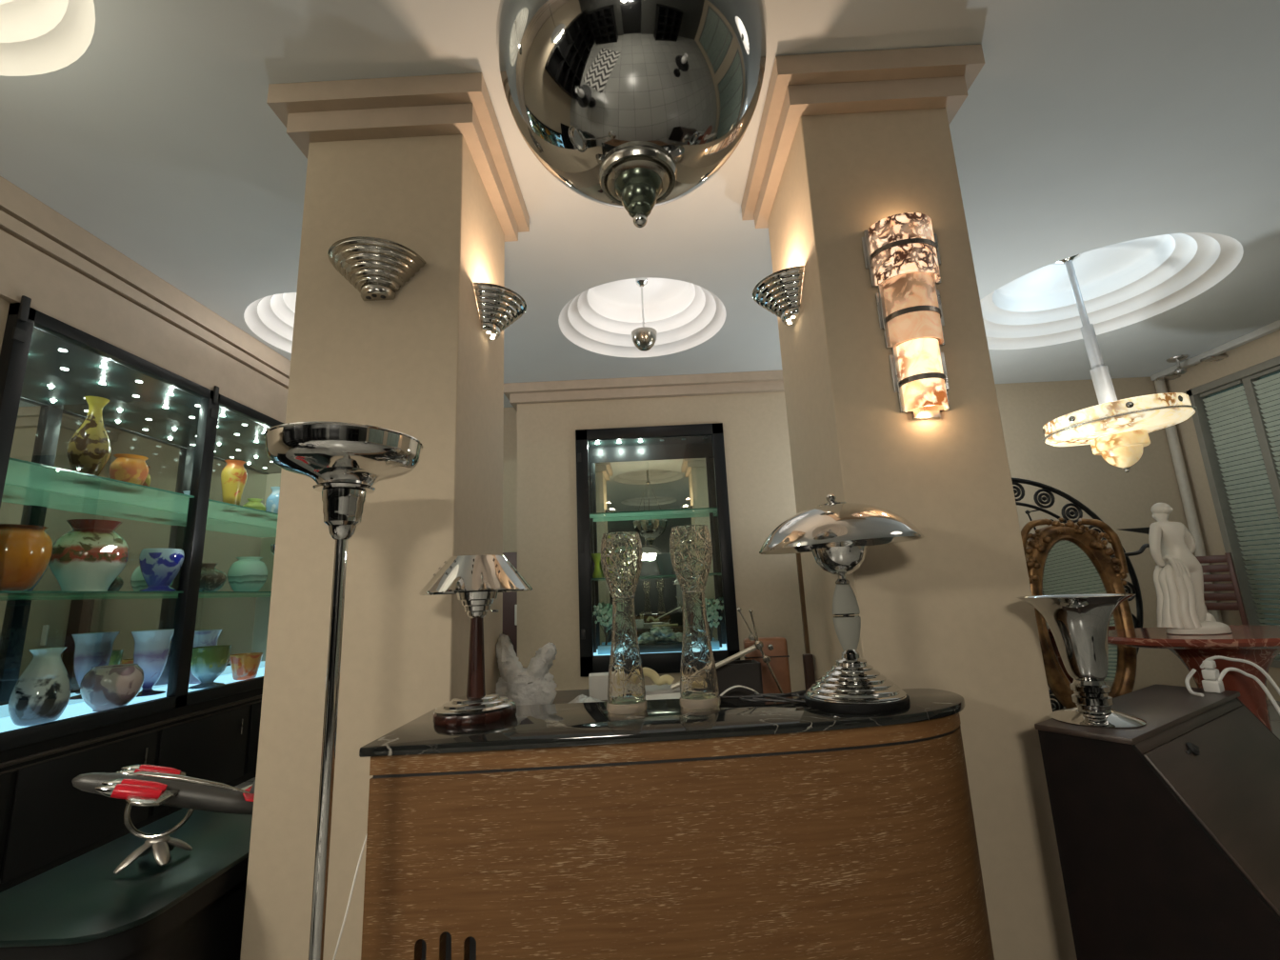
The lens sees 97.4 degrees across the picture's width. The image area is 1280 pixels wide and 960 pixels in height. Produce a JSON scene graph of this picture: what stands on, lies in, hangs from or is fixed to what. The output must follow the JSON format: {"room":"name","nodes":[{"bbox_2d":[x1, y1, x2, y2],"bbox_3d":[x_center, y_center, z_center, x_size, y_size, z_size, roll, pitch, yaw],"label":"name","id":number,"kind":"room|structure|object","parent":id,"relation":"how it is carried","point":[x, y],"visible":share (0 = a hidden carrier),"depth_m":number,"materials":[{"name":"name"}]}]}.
{"room":"antique shop","nodes":[
{"label":"antique shop","id":0,"kind":"room"},
{"bbox_2d":[0,230,282,386],"bbox_3d":[-3.857,0.002,1.667,0.750,3.780,10.500,-3,-11,1],"label":"wall","id":1,"kind":"structure","parent":0,"point":[4,304],"depth_m":3.10,"materials":[{"name":"beige paint"}]},
{"bbox_2d":[0,295,283,751],"bbox_3d":[-3.697,0.570,4.855,0.714,2.445,4.000,-3,-11,1],"label":"display cabinet","id":2,"kind":"object","parent":1,"relation":"attached to","point":[187,430],"visible":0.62,"depth_m":4.17,"materials":[{"name":"glass"}]},
{"bbox_2d":[0,523,52,590],"bbox_3d":[-3.591,0.451,3.204,0.327,0.370,0.327,-3,-11,1],"label":"glass vase","id":3,"kind":"object","parent":2,"relation":"on","point":[26,550],"visible":0.91,"depth_m":3.15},
{"bbox_2d":[8,646,70,726],"bbox_3d":[-3.534,1.216,3.325,0.250,0.424,0.250,-3,-11,1],"label":"glass vase","id":4,"kind":"object","parent":2,"relation":"on","point":[41,694],"visible":1,"depth_m":3.26,"materials":[{"name":"glass"}]},
{"bbox_2d":[0,593,167,597],"bbox_3d":[-3.711,0.720,3.545,0.626,0.012,1.370,-3,-11,1],"label":"glass shelf","id":5,"kind":"object","parent":2,"relation":"attached to","point":[1,594],"depth_m":3.67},
{"bbox_2d":[48,519,128,591],"bbox_3d":[-3.592,0.501,3.673,0.374,0.458,0.374,-3,-11,1],"label":"glass vase","id":6,"kind":"object","parent":2,"relation":"on","point":[89,557],"visible":0.98,"depth_m":3.57,"materials":[{"name":"glass"}]},
{"bbox_2d":[66,396,111,476],"bbox_3d":[-3.647,-0.269,3.736,0.210,0.565,0.210,-3,-11,1],"label":"glass vase","id":7,"kind":"object","parent":2,"relation":"on","point":[89,450],"visible":0.87,"depth_m":3.68,"materials":[{"name":"glass"}]},
{"bbox_2d":[4,460,193,502],"bbox_3d":[-3.742,0.020,3.686,0.626,0.012,1.370,-3,-11,1],"label":"glass shelf","id":8,"kind":"object","parent":2,"relation":"attached to","point":[21,474],"depth_m":3.75,"materials":[{"name":"glass"}]},
{"bbox_2d":[80,663,144,711],"bbox_3d":[-3.491,1.371,3.721,0.311,0.272,0.311,-3,-11,1],"label":"glass bowl","id":9,"kind":"object","parent":2,"relation":"on","point":[103,688],"visible":0.98,"depth_m":3.63,"materials":[{"name":"glass"}]},
{"bbox_2d":[108,453,148,484],"bbox_3d":[-3.634,-0.049,3.998,0.211,0.236,0.211,-3,-11,1],"label":"glass vase","id":10,"kind":"object","parent":2,"relation":"on","point":[133,469],"visible":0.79,"depth_m":3.94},
{"bbox_2d":[130,628,174,697],"bbox_3d":[-3.772,1.403,4.334,0.275,0.475,0.275,-10,-13,32],"label":"glass vase","id":11,"kind":"object","parent":2,"relation":"on","point":[151,648],"visible":0.84,"depth_m":4.27,"materials":[{"name":"glass"}]},
{"bbox_2d":[139,548,184,591],"bbox_3d":[-3.519,0.665,4.128,0.258,0.308,0.258,-3,-11,1],"label":"glass vase","id":12,"kind":"object","parent":2,"relation":"on","point":[159,568],"visible":0.94,"depth_m":4.05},
{"bbox_2d":[124,592,271,596],"bbox_3d":[-3.681,0.987,4.884,0.626,0.012,1.340,-3,-11,1],"label":"glass shelf","id":13,"kind":"object","parent":2,"relation":"attached to","point":[200,593],"depth_m":4.81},
{"bbox_2d":[124,499,278,522],"bbox_3d":[-3.712,0.287,5.024,0.626,0.012,1.340,-3,-11,1],"label":"glass shelf","id":14,"kind":"object","parent":2,"relation":"attached to","point":[218,511],"depth_m":4.88,"materials":[{"name":"glass"}]},
{"bbox_2d":[188,629,222,683],"bbox_3d":[-3.819,1.536,4.900,0.260,0.440,0.260,-3,-11,1],"label":"glass vase","id":15,"kind":"object","parent":2,"relation":"on","point":[204,637],"visible":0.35,"depth_m":4.85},
{"bbox_2d":[188,644,232,689],"bbox_3d":[-3.532,1.529,4.609,0.282,0.315,0.282,-3,-11,1],"label":"glass goblet","id":16,"kind":"object","parent":2,"relation":"on","point":[209,663],"visible":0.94,"depth_m":4.53,"materials":[{"name":"green glass"}]},
{"bbox_2d":[199,562,226,591],"bbox_3d":[-3.586,0.807,4.632,0.299,0.232,0.299,-3,-11,1],"label":"glass vase","id":17,"kind":"object","parent":2,"relation":"on","point":[211,579],"visible":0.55,"depth_m":4.58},
{"bbox_2d":[220,460,246,505],"bbox_3d":[-3.616,0.049,4.998,0.190,0.435,0.190,-3,-11,1],"label":"glass vase","id":18,"kind":"object","parent":2,"relation":"on","point":[233,476],"visible":0.84,"depth_m":4.94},
{"bbox_2d":[229,652,263,679],"bbox_3d":[-3.502,1.655,4.991,0.250,0.215,0.250,-3,-11,1],"label":"glass cup","id":19,"kind":"object","parent":2,"relation":"on","point":[244,666],"visible":0.97,"depth_m":4.91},
{"bbox_2d":[227,557,268,591],"bbox_3d":[-3.576,0.865,5.130,0.306,0.314,0.306,-3,-11,1],"label":"glass vase","id":20,"kind":"object","parent":2,"relation":"on","point":[247,573],"visible":0.93,"depth_m":5.03,"materials":[{"name":"glass"}]},
{"bbox_2d":[242,498,266,510],"bbox_3d":[-3.603,0.250,5.253,0.193,0.140,0.193,-3,-11,1],"label":"glass vase","id":21,"kind":"object","parent":2,"relation":"on","point":[253,503],"visible":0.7,"depth_m":5.21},
{"bbox_2d":[246,521,277,528],"bbox_3d":[-3.683,0.537,6.279,0.626,0.012,1.200,-3,-11,1],"label":"glass shelf","id":22,"kind":"object","parent":2,"relation":"attached to","point":[259,525],"depth_m":5.85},
{"bbox_2d":[265,486,279,513],"bbox_3d":[-3.599,0.231,5.593,0.203,0.310,0.203,-3,-11,1],"label":"glass vase","id":23,"kind":"object","parent":2,"relation":"on","point":[272,501],"visible":0.38,"depth_m":5.50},
{"bbox_2d":[0,176,290,423],"bbox_3d":[-3.526,-1.541,2.018,0.054,0.643,10.400,-3,-11,1],"label":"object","id":24,"kind":"structure","parent":1,"relation":"attached to","point":[59,291],"depth_m":3.77,"materials":[{"name":"beige paint"}]},
{"bbox_2d":[240,134,504,959],"bbox_3d":[-1.131,0.095,2.725,0.740,3.780,0.770,-3,-11,1],"label":"column","id":25,"kind":"structure","parent":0,"point":[420,364],"depth_m":2.34,"materials":[{"name":"beige paint"}]},
{"bbox_2d":[327,236,426,300],"bbox_3d":[-1.171,-0.907,2.424,0.418,0.180,0.210,-3,-11,1],"label":"wall sconce","id":26,"kind":"object","parent":25,"relation":"attached to","point":[377,268],"visible":1,"depth_m":2.42,"materials":[{"name":"silver metal"}]},
{"bbox_2d":[266,72,529,241],"bbox_3d":[-1.207,-1.653,3.075,0.990,0.208,1.020,-3,-11,1],"label":"trim","id":27,"kind":"structure","parent":25,"relation":"attached to","point":[457,103],"depth_m":2.62,"materials":[{"name":"beige paint"}]},
{"bbox_2d":[473,282,526,340],"bbox_3d":[-0.694,-0.832,2.902,0.210,0.180,0.418,-3,-11,1],"label":"wall sconce","id":28,"kind":"object","parent":25,"relation":"attached to","point":[499,307],"visible":1,"depth_m":2.82,"materials":[{"name":"silver metal"}]},
{"bbox_2d":[0,0,1279,407],"bbox_3d":[1.182,-2.076,2.019,11.100,0.001,10.800,-3,-11,1],"label":"ceiling","id":29,"kind":"structure","parent":0,"point":[1084,126],"depth_m":3.10,"materials":[{"name":"white paint"}]},
{"bbox_2d":[0,0,95,76],"bbox_3d":[-2.771,-2.198,1.827,1.500,0.500,1.500,-3,-11,1],"label":"trim","id":30,"kind":"structure","parent":29,"relation":"attached to","point":[37,36],"depth_m":2.43,"materials":[{"name":"white paint"}]},
{"bbox_2d":[243,292,296,353],"bbox_3d":[-2.667,-1.544,5.111,1.490,0.500,1.490,-3,-11,1],"label":"trim","id":31,"kind":"structure","parent":29,"relation":"attached to","point":[271,317],"depth_m":5.03,"materials":[{"name":"white paint"}]},
{"bbox_2d":[558,278,726,357],"bbox_3d":[0.011,-1.658,5.124,1.500,0.500,1.500,-3,-11,1],"label":"trim","id":32,"kind":"structure","parent":29,"relation":"attached to","point":[601,319],"depth_m":5.49,"materials":[{"name":"white paint"}]},
{"bbox_2d":[631,278,657,351],"bbox_3d":[0.027,-1.531,5.098,0.232,0.760,0.232,-3,-11,1],"label":"pendant light","id":33,"kind":"object","parent":32,"relation":"hanging from","point":[644,339],"visible":0.81,"depth_m":4.99,"materials":[{"name":"silver metal"}]},
{"bbox_2d":[980,232,1243,349],"bbox_3d":[3.957,-1.837,5.091,2.000,0.500,2.000,-3,-11,1],"label":"ceiling recess","id":34,"kind":"structure","parent":29,"relation":"attached to","point":[1123,284],"depth_m":5.41,"materials":[{"name":"white paint"}]},
{"bbox_2d":[1042,252,1196,472],"bbox_3d":[4.021,-1.075,4.918,1.008,2.068,1.009,-2,-11,-2],"label":"pendant","id":35,"kind":"object","parent":34,"relation":"hanging from","point":[1117,430],"visible":0.97,"depth_m":4.63,"materials":[{"name":"silver metal"}]},
{"bbox_2d":[1166,354,1188,375],"bbox_3d":[6.195,-1.314,6.454,0.217,0.180,0.205,-3,-11,1],"label":"security camera","id":36,"kind":"object","parent":29,"relation":"attached to","point":[1179,370],"visible":1,"depth_m":6.45,"materials":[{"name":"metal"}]},
{"bbox_2d":[1150,319,1279,380],"bbox_3d":[6.373,-1.867,3.926,0.200,0.096,6.250,-3,-11,1],"label":"rail","id":37,"kind":"object","parent":29,"relation":"attached to","point":[1211,355],"visible":0.99,"depth_m":6.22,"materials":[{"name":"silver metal"}]},
{"bbox_3d":[-0.064,-2.323,1.791,1.500,0.500,1.500,-3,-11,1],"label":"trim","id":38,"kind":"structure","parent":29,"relation":"attached to","visible":0},
{"bbox_2d":[496,0,767,227],"bbox_3d":[-0.041,-1.612,1.648,0.732,1.951,0.732,-9,-13,28],"label":"pendant","id":39,"kind":"object","parent":38,"relation":"hanging from","point":[633,106],"visible":1,"depth_m":1.34,"materials":[{"name":"silver metal"}]},
{"bbox_2d":[517,391,805,692],"bbox_3d":[0.256,0.775,6.418,3.170,3.780,0.700,-3,-11,1],"label":"wall","id":40,"kind":"structure","parent":0,"point":[755,429],"depth_m":6.15,"materials":[{"name":"beige paint"}]},
{"bbox_2d":[514,604,517,624],"bbox_3d":[-1.342,1.477,6.161,0.060,0.220,0.020,-3,-11,1],"label":"switch box","id":41,"kind":"object","parent":40,"relation":"attached to","point":[515,606],"visible":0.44,"depth_m":6.15,"materials":[{"name":"white plastic"}]},
{"bbox_2d":[503,369,784,411],"bbox_3d":[0.178,-0.987,6.697,3.420,0.208,0.805,-3,-11,1],"label":"trim","id":42,"kind":"structure","parent":40,"relation":"attached to","point":[764,381],"depth_m":6.34,"materials":[{"name":"beige paint"}]},
{"bbox_2d":[575,422,739,677],"bbox_3d":[0.161,0.736,6.254,1.657,2.650,0.442,-3,-11,1],"label":"display cabinet","id":43,"kind":"object","parent":40,"relation":"attached to","point":[648,481],"visible":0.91,"depth_m":6.38,"materials":[{"name":"black paint"}]},
{"bbox_2d":[590,553,602,578],"bbox_3d":[-0.474,0.950,6.216,0.129,0.270,0.129,-7,-12,23],"label":"glass vase","id":44,"kind":"object","parent":43,"relation":"on","point":[596,557],"visible":0.88,"depth_m":6.19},
{"bbox_2d":[592,602,612,654],"bbox_3d":[-0.350,1.595,6.107,0.411,0.563,0.191,1,-12,-15],"label":"ornamental tree","id":45,"kind":"object","parent":43,"relation":"on","point":[605,649],"visible":0.73,"depth_m":6.07,"materials":[{"name":"green plant"}]},
{"bbox_2d":[589,508,717,518],"bbox_3d":[0.146,0.371,6.356,1.490,0.014,0.305,-3,-11,1],"label":"glass shelf","id":46,"kind":"object","parent":43,"relation":"attached to","point":[681,512],"depth_m":6.40,"materials":[{"name":"glass"}]},
{"bbox_2d":[593,574,717,579],"bbox_3d":[0.177,1.067,6.217,1.490,0.014,0.305,-3,-11,1],"label":"glass shelf","id":47,"kind":"object","parent":43,"relation":"attached to","point":[642,576],"depth_m":6.38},
{"bbox_2d":[588,441,726,652],"bbox_3d":[0.166,0.703,6.297,1.510,2.350,0.370,-3,-11,1],"label":"mirror","id":48,"kind":"object","parent":43,"relation":"on","point":[648,489],"depth_m":6.53,"materials":[{"name":"mirror"}]},
{"bbox_2d":[638,628,682,653],"bbox_3d":[0.243,1.726,6.078,0.605,0.244,0.213,-3,-11,1],"label":"centerpiece","id":49,"kind":"object","parent":43,"relation":"on","point":[647,643],"visible":0.8,"depth_m":6.01,"materials":[{"name":"plant"}]},
{"bbox_2d":[655,553,673,575],"bbox_3d":[0.285,0.932,6.203,0.230,0.235,0.230,-3,-11,1],"label":"glass vase","id":50,"kind":"object","parent":43,"relation":"on","point":[664,561],"visible":0.77,"depth_m":6.13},
{"bbox_2d":[704,598,723,649],"bbox_3d":[0.759,1.548,6.071,0.385,0.545,0.193,-3,-11,1],"label":"ornamental tree","id":51,"kind":"object","parent":43,"relation":"on","point":[714,617],"visible":0.57,"depth_m":6.06,"materials":[{"name":"green plant"}]},
{"bbox_2d":[235,699,1279,788],"bbox_3d":[1.346,1.675,1.268,11.100,0.100,10.800,-3,-11,1],"label":"floor","id":52,"kind":"structure","parent":0,"point":[1274,716],"depth_m":5.08,"materials":[{"name":"stone"}]},
{"bbox_2d":[0,808,252,959],"bbox_3d":[-1.809,1.679,2.128,0.675,0.500,1.150,-3,-11,1],"label":"coffee table","id":53,"kind":"object","parent":52,"relation":"on","point":[190,907],"visible":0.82,"depth_m":1.91,"materials":[{"name":"green glass"}]},
{"bbox_2d":[71,764,255,874],"bbox_3d":[-1.745,1.239,2.123,0.540,0.336,0.458,-3,-11,4],"label":"airplane","id":54,"kind":"object","parent":53,"relation":"on","point":[139,785],"visible":0.94,"depth_m":2.10,"materials":[{"name":"silver metal"}]},
{"bbox_2d":[0,687,262,892],"bbox_3d":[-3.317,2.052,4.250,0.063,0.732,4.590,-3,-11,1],"label":"base cabinet","id":55,"kind":"object","parent":52,"relation":"on","point":[47,822],"visible":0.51,"depth_m":3.45,"materials":[{"name":"black paint"}]},
{"bbox_2d":[262,421,422,959],"bbox_3d":[-0.830,0.807,1.490,0.420,1.875,0.420,7,-15,-40],"label":"floor lamp","id":56,"kind":"object","parent":52,"relation":"on","point":[345,461],"visible":1,"depth_m":1.53,"materials":[{"name":"silver metal"}]},
{"bbox_2d":[332,835,366,959],"bbox_3d":[-0.949,1.331,1.613,0.343,0.897,0.261,-3,-11,1],"label":"lamp cord","id":57,"kind":"object","parent":52,"relation":"on","point":[359,860],"visible":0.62,"depth_m":1.54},
{"bbox_2d":[502,552,517,656],"bbox_3d":[-1.496,1.779,6.309,0.240,1.920,0.040,-3,-11,1],"label":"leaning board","id":58,"kind":"object","parent":52,"relation":"on","point":[510,599],"visible":0.16,"depth_m":6.35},
{"bbox_2d":[552,689,607,703],"bbox_3d":[0.105,1.593,2.954,1.485,0.830,0.880,-3,-11,1],"label":"work table","id":59,"kind":"object","parent":52,"relation":"on","point":[562,696],"visible":0.02,"depth_m":3.28,"materials":[{"name":"brown wood"}]},
{"bbox_2d":[567,694,603,703],"bbox_3d":[-0.233,1.100,2.744,0.360,0.073,0.200,-3,-11,1],"label":"plastic sheet","id":60,"kind":"object","parent":59,"relation":"on","point":[582,698],"visible":0.16,"depth_m":2.81,"materials":[{"name":"white"}]},
{"bbox_2d":[588,672,608,699],"bbox_3d":[-0.185,1.157,3.160,0.200,0.130,0.120,-2,-11,-5],"label":"carton","id":61,"kind":"object","parent":59,"relation":"on","point":[597,682],"visible":0.42,"depth_m":3.10,"materials":[{"name":"cardboard"}]},
{"bbox_2d":[644,683,679,695],"bbox_3d":[0.074,1.159,3.051,0.340,0.060,0.200,-3,-11,1],"label":"tray","id":62,"kind":"object","parent":59,"relation":"on","point":[650,690],"visible":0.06,"depth_m":2.99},
{"bbox_2d":[642,667,674,685],"bbox_3d":[0.072,1.059,3.031,0.223,0.098,0.044,-3,-11,1],"label":"figurine","id":63,"kind":"object","parent":62,"relation":"on","point":[658,680],"visible":0.84,"depth_m":3.01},
{"bbox_2d":[645,692,680,699],"bbox_3d":[0.135,1.112,2.811,0.252,0.054,0.180,0,-12,-13],"label":"paper stack","id":64,"kind":"object","parent":59,"relation":"on","point":[676,695],"visible":0.06,"depth_m":2.83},
{"bbox_2d":[670,607,783,693],"bbox_3d":[0.429,0.858,2.696,0.577,0.482,0.083,-5,-12,12],"label":"jointed arm","id":65,"kind":"object","parent":59,"relation":"on","point":[758,645],"visible":0.6,"depth_m":2.68},
{"bbox_2d":[714,659,762,696],"bbox_3d":[0.486,1.032,2.863,0.240,0.200,0.160,-2,-11,-2],"label":"box","id":66,"kind":"object","parent":59,"relation":"on","point":[748,673],"visible":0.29,"depth_m":2.79,"materials":[{"name":"black"}]},
{"bbox_2d":[720,685,758,696],"bbox_3d":[0.448,1.007,2.567,0.259,0.131,0.056,-1,-11,-6],"label":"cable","id":67,"kind":"object","parent":59,"relation":"on","point":[733,687],"visible":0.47,"depth_m":2.56,"materials":[{"name":"plastic"}]},
{"bbox_2d":[742,637,791,693],"bbox_3d":[0.687,1.007,3.034,0.236,0.300,0.123,-3,-11,4],"label":"case","id":68,"kind":"object","parent":59,"relation":"on","point":[779,656],"visible":0.68,"depth_m":3.00,"materials":[{"name":"leather"}]},
{"bbox_2d":[359,688,994,959],"bbox_3d":[0.188,1.266,1.774,1.931,1.000,0.557,-3,-11,1],"label":"counter","id":69,"kind":"object","parent":52,"relation":"on","point":[734,830],"depth_m":1.62,"materials":[{"name":"wood"}]},
{"bbox_2d":[419,554,532,725],"bbox_3d":[-0.579,0.549,1.994,0.392,0.556,0.392,3,-13,-27],"label":"table lamp","id":70,"kind":"object","parent":69,"relation":"on","point":[476,580],"visible":1,"depth_m":1.93,"materials":[{"name":"silver metal"}]},
{"bbox_2d":[495,634,557,705],"bbox_3d":[-0.580,0.970,2.830,0.324,0.391,0.203,-3,-11,1],"label":"figurine","id":71,"kind":"object","parent":69,"relation":"on","point":[533,685],"visible":0.78,"depth_m":2.77,"materials":[{"name":"white"}]},
{"bbox_2d":[600,531,647,714],"bbox_3d":[-0.058,0.502,2.028,0.154,0.618,0.154,1,-12,-18],"label":"glass vase","id":72,"kind":"object","parent":69,"relation":"on","point":[621,551],"visible":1,"depth_m":1.99,"materials":[{"name":"clear"}]},
{"bbox_2d":[669,524,720,709],"bbox_3d":[0.200,0.488,2.055,0.158,0.633,0.158,-8,-13,27],"label":"glass vase","id":73,"kind":"object","parent":69,"relation":"on","point":[690,548],"visible":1,"depth_m":2.02,"materials":[{"name":"clear"}]},
{"bbox_2d":[669,524,712,592],"bbox_3d":[0.192,0.295,2.094,0.158,0.239,0.158,-8,-13,27],"label":"cup","id":74,"kind":"object","parent":73,"relation":"on","point":[690,548],"depth_m":2.04,"materials":[{"name":"clear glass"}]},
{"bbox_2d":[719,689,807,699],"bbox_3d":[0.493,0.791,2.068,0.425,0.019,0.076,-3,-11,3],"label":"power cable","id":75,"kind":"object","parent":69,"relation":"on","point":[789,693],"visible":0.56,"depth_m":2.05,"materials":[{"name":"plastic"}]},
{"bbox_2d":[739,693,803,702],"bbox_3d":[0.517,0.782,2.023,0.320,0.016,0.126,-4,-11,9],"label":"power cable","id":76,"kind":"object","parent":69,"relation":"on","point":[754,699],"visible":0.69,"depth_m":2.00,"materials":[{"name":"black rubber"}]},
{"bbox_2d":[754,690,806,702],"bbox_3d":[0.532,0.774,2.004,0.227,0.022,0.152,-3,-11,1],"label":"power cable","id":77,"kind":"object","parent":69,"relation":"on","point":[798,694],"visible":0.58,"depth_m":1.99,"materials":[{"name":"plastic"}]},
{"bbox_2d":[759,494,924,714],"bbox_3d":[0.718,0.405,1.979,0.561,0.722,0.562,-3,-11,3],"label":"table lamp","id":78,"kind":"object","parent":69,"relation":"on","point":[838,535],"visible":1,"depth_m":1.87,"materials":[{"name":"silver metal"}]},
{"bbox_2d":[796,553,810,653],"bbox_3d":[1.166,1.292,3.796,0.070,1.660,0.024,-3,-11,1],"label":"wooden board","id":79,"kind":"object","parent":52,"relation":"on","point":[798,555],"visible":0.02,"depth_m":3.88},
{"bbox_2d":[802,653,815,689],"bbox_3d":[0.870,1.399,2.741,0.044,1.060,0.044,-3,-11,1],"label":"wooden post","id":80,"kind":"object","parent":52,"relation":"on","point":[808,658],"visible":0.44,"depth_m":2.81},
{"bbox_2d":[1011,477,1143,711],"bbox_3d":[2.384,0.982,3.484,1.522,2.041,0.032,-3,-11,1],"label":"roundel","id":81,"kind":"object","parent":52,"relation":"on","point":[1135,590],"visible":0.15,"depth_m":3.62,"materials":[{"name":"metal"}]},
{"bbox_2d":[1120,527,1149,556],"bbox_3d":[3.162,1.091,3.281,0.431,1.680,0.240,-3,-11,1],"label":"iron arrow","id":82,"kind":"object","parent":52,"relation":"on","point":[1142,549],"visible":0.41,"depth_m":3.42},
{"bbox_2d":[1034,683,1279,959],"bbox_3d":[1.927,1.245,1.839,1.084,0.918,0.533,5,-13,-32],"label":"writing bureau","id":83,"kind":"object","parent":52,"relation":"on","point":[1167,829],"visible":0.98,"depth_m":1.67,"materials":[{"name":"brown wood"}]},
{"bbox_2d":[1016,593,1146,728],"bbox_3d":[1.517,0.603,1.921,0.336,0.408,0.336,-3,-11,1],"label":"vase","id":84,"kind":"object","parent":83,"relation":"on","point":[1078,624],"visible":1,"depth_m":1.86,"materials":[{"name":"silver metal"}]},
{"bbox_2d":[1184,668,1203,697],"bbox_3d":[2.184,0.799,2.222,0.044,0.090,0.140,-12,-15,39],"label":"cable","id":85,"kind":"object","parent":83,"relation":"on","point":[1192,671],"visible":1,"depth_m":2.24,"materials":[{"name":"plastic"}]},
{"bbox_2d":[1200,660,1224,693],"bbox_3d":[2.277,0.782,2.242,0.065,0.118,0.050,5,-13,-31],"label":"plug","id":86,"kind":"object","parent":83,"relation":"on","point":[1210,674],"visible":1,"depth_m":2.23,"materials":[{"name":"white plastic"}]},
{"bbox_2d":[1108,625,1279,732],"bbox_3d":[2.776,1.262,2.572,1.067,1.100,0.699,-3,-11,1],"label":"marble table","id":87,"kind":"object","parent":52,"relation":"on","point":[1259,645],"visible":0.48,"depth_m":2.52,"materials":[{"name":"stone"}]},
{"bbox_2d":[1148,502,1231,635],"bbox_3d":[2.608,0.416,2.714,0.298,0.629,0.187,-1,-11,-10],"label":"marble statue","id":88,"kind":"object","parent":87,"relation":"on","point":[1178,579],"visible":1,"depth_m":2.66,"materials":[{"name":"stone"}]},
{"bbox_2d":[1153,555,1201,628],"bbox_3d":[2.585,0.533,2.695,0.243,0.343,0.162,-1,-11,-5],"label":"drapery","id":89,"kind":"object","parent":88,"relation":"hanging from","point":[1177,579],"depth_m":2.65,"materials":[{"name":"ceramic"}]},
{"bbox_2d":[1195,552,1268,705],"bbox_3d":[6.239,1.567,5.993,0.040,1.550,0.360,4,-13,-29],"label":"chair","id":90,"kind":"object","parent":52,"relation":"on","point":[1231,576],"visible":0.47,"depth_m":6.02,"materials":[{"name":"red wood"}]},
{"bbox_2d":[1200,655,1279,695],"bbox_3d":[2.512,1.214,2.184,0.466,1.026,0.092,-4,-11,6],"label":"cable","id":91,"kind":"object","parent":52,"relation":"on","point":[1260,669],"visible":0.91,"depth_m":2.30,"materials":[{"name":"plastic"}]},
{"bbox_2d":[1217,667,1279,715],"bbox_3d":[2.503,1.222,2.121,0.407,0.989,0.083,-5,-12,13],"label":"cable","id":92,"kind":"object","parent":52,"relation":"on","point":[1225,670],"visible":1,"depth_m":2.23,"materials":[{"name":"plastic"}]},
{"bbox_3d":[2.549,1.630,3.085,0.760,0.600,0.280,-3,-11,1],"label":"chest","id":93,"kind":"object","parent":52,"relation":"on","visible":0},
{"bbox_2d":[1020,517,1137,708],"bbox_3d":[2.525,0.784,3.244,0.655,1.150,0.132,-3,-11,1],"label":"gilt mirror","id":94,"kind":"object","parent":93,"relation":"on","point":[1069,557],"visible":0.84,"depth_m":3.28,"materials":[{"name":"gold mirror"}]},
{"bbox_2d":[1042,540,1119,693],"bbox_3d":[2.531,0.796,3.245,0.420,0.920,0.016,-1,-14,1],"label":"mirror glass","id":95,"kind":"object","parent":94,"relation":"attached to","point":[1070,567],"depth_m":3.29,"materials":[{"name":"silver"}]},
{"bbox_2d":[502,377,1207,700],"bbox_3d":[1.355,0.812,6.845,10.950,3.780,0.200,-3,-11,1],"label":"wall","id":96,"kind":"structure","parent":0,"point":[1121,499],"depth_m":6.83,"materials":[{"name":"beige paint"}]},
{"bbox_2d":[1154,380,1222,622],"bbox_3d":[6.520,0.542,6.620,0.100,3.780,0.100,-3,-11,1],"label":"trim","id":97,"kind":"structure","parent":96,"relation":"attached to","point":[1190,513],"depth_m":6.67,"materials":[{"name":"paint"}]},
{"bbox_2d":[767,107,1077,959],"bbox_3d":[1.179,-0.012,2.694,0.685,3.780,0.770,-3,-11,1],"label":"column","id":98,"kind":"structure","parent":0,"point":[941,610],"depth_m":2.32,"materials":[{"name":"beige paint"}]},
{"bbox_2d":[752,265,803,325],"bbox_3d":[0.691,-0.896,2.883,0.210,0.180,0.418,-3,-11,1],"label":"wall sconce","id":99,"kind":"object","parent":98,"relation":"attached to","point":[779,292],"visible":1,"depth_m":2.80,"materials":[{"name":"silver metal"}]},
{"bbox_2d":[740,44,984,228],"bbox_3d":[1.103,-1.759,3.044,0.935,0.208,1.020,-3,-11,1],"label":"trim","id":100,"kind":"structure","parent":98,"relation":"attached to","point":[932,77],"depth_m":2.59,"materials":[{"name":"beige paint"}]},
{"bbox_2d":[861,212,950,419],"bbox_3d":[1.173,-0.700,2.375,0.330,0.887,0.124,-3,-11,1],"label":"sconce","id":101,"kind":"object","parent":98,"relation":"attached to","point":[901,250],"visible":1,"depth_m":2.37,"materials":[{"name":"beige glass"}]},
{"bbox_2d":[1164,329,1279,700],"bbox_3d":[6.618,-0.463,1.626,0.220,3.780,10.700,-3,-11,1],"label":"wall","id":102,"kind":"structure","parent":0,"point":[1266,348],"depth_m":6.50,"materials":[{"name":"beige paint"}]},
{"bbox_2d":[1185,356,1279,667],"bbox_3d":[6.611,-0.052,3.799,0.170,3.130,5.320,-3,-11,1],"label":"window","id":103,"kind":"structure","parent":102,"relation":"in","point":[1221,503],"depth_m":6.26,"materials":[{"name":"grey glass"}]},
{"bbox_2d":[1200,380,1279,659],"bbox_3d":[6.647,0.404,6.073,0.060,2.965,0.460,-3,-11,1],"label":"blind","id":104,"kind":"object","parent":103,"relation":"attached to","point":[1237,404],"visible":0.93,"depth_m":6.13,"materials":[{"name":"plastic"}]},
{"bbox_2d":[1249,365,1279,479],"bbox_3d":[6.626,0.223,5.161,0.060,2.965,1.200,-3,-11,1],"label":"blind","id":105,"kind":"object","parent":103,"relation":"attached to","point":[1270,383],"visible":1,"depth_m":5.87,"materials":[{"name":"plastic"}]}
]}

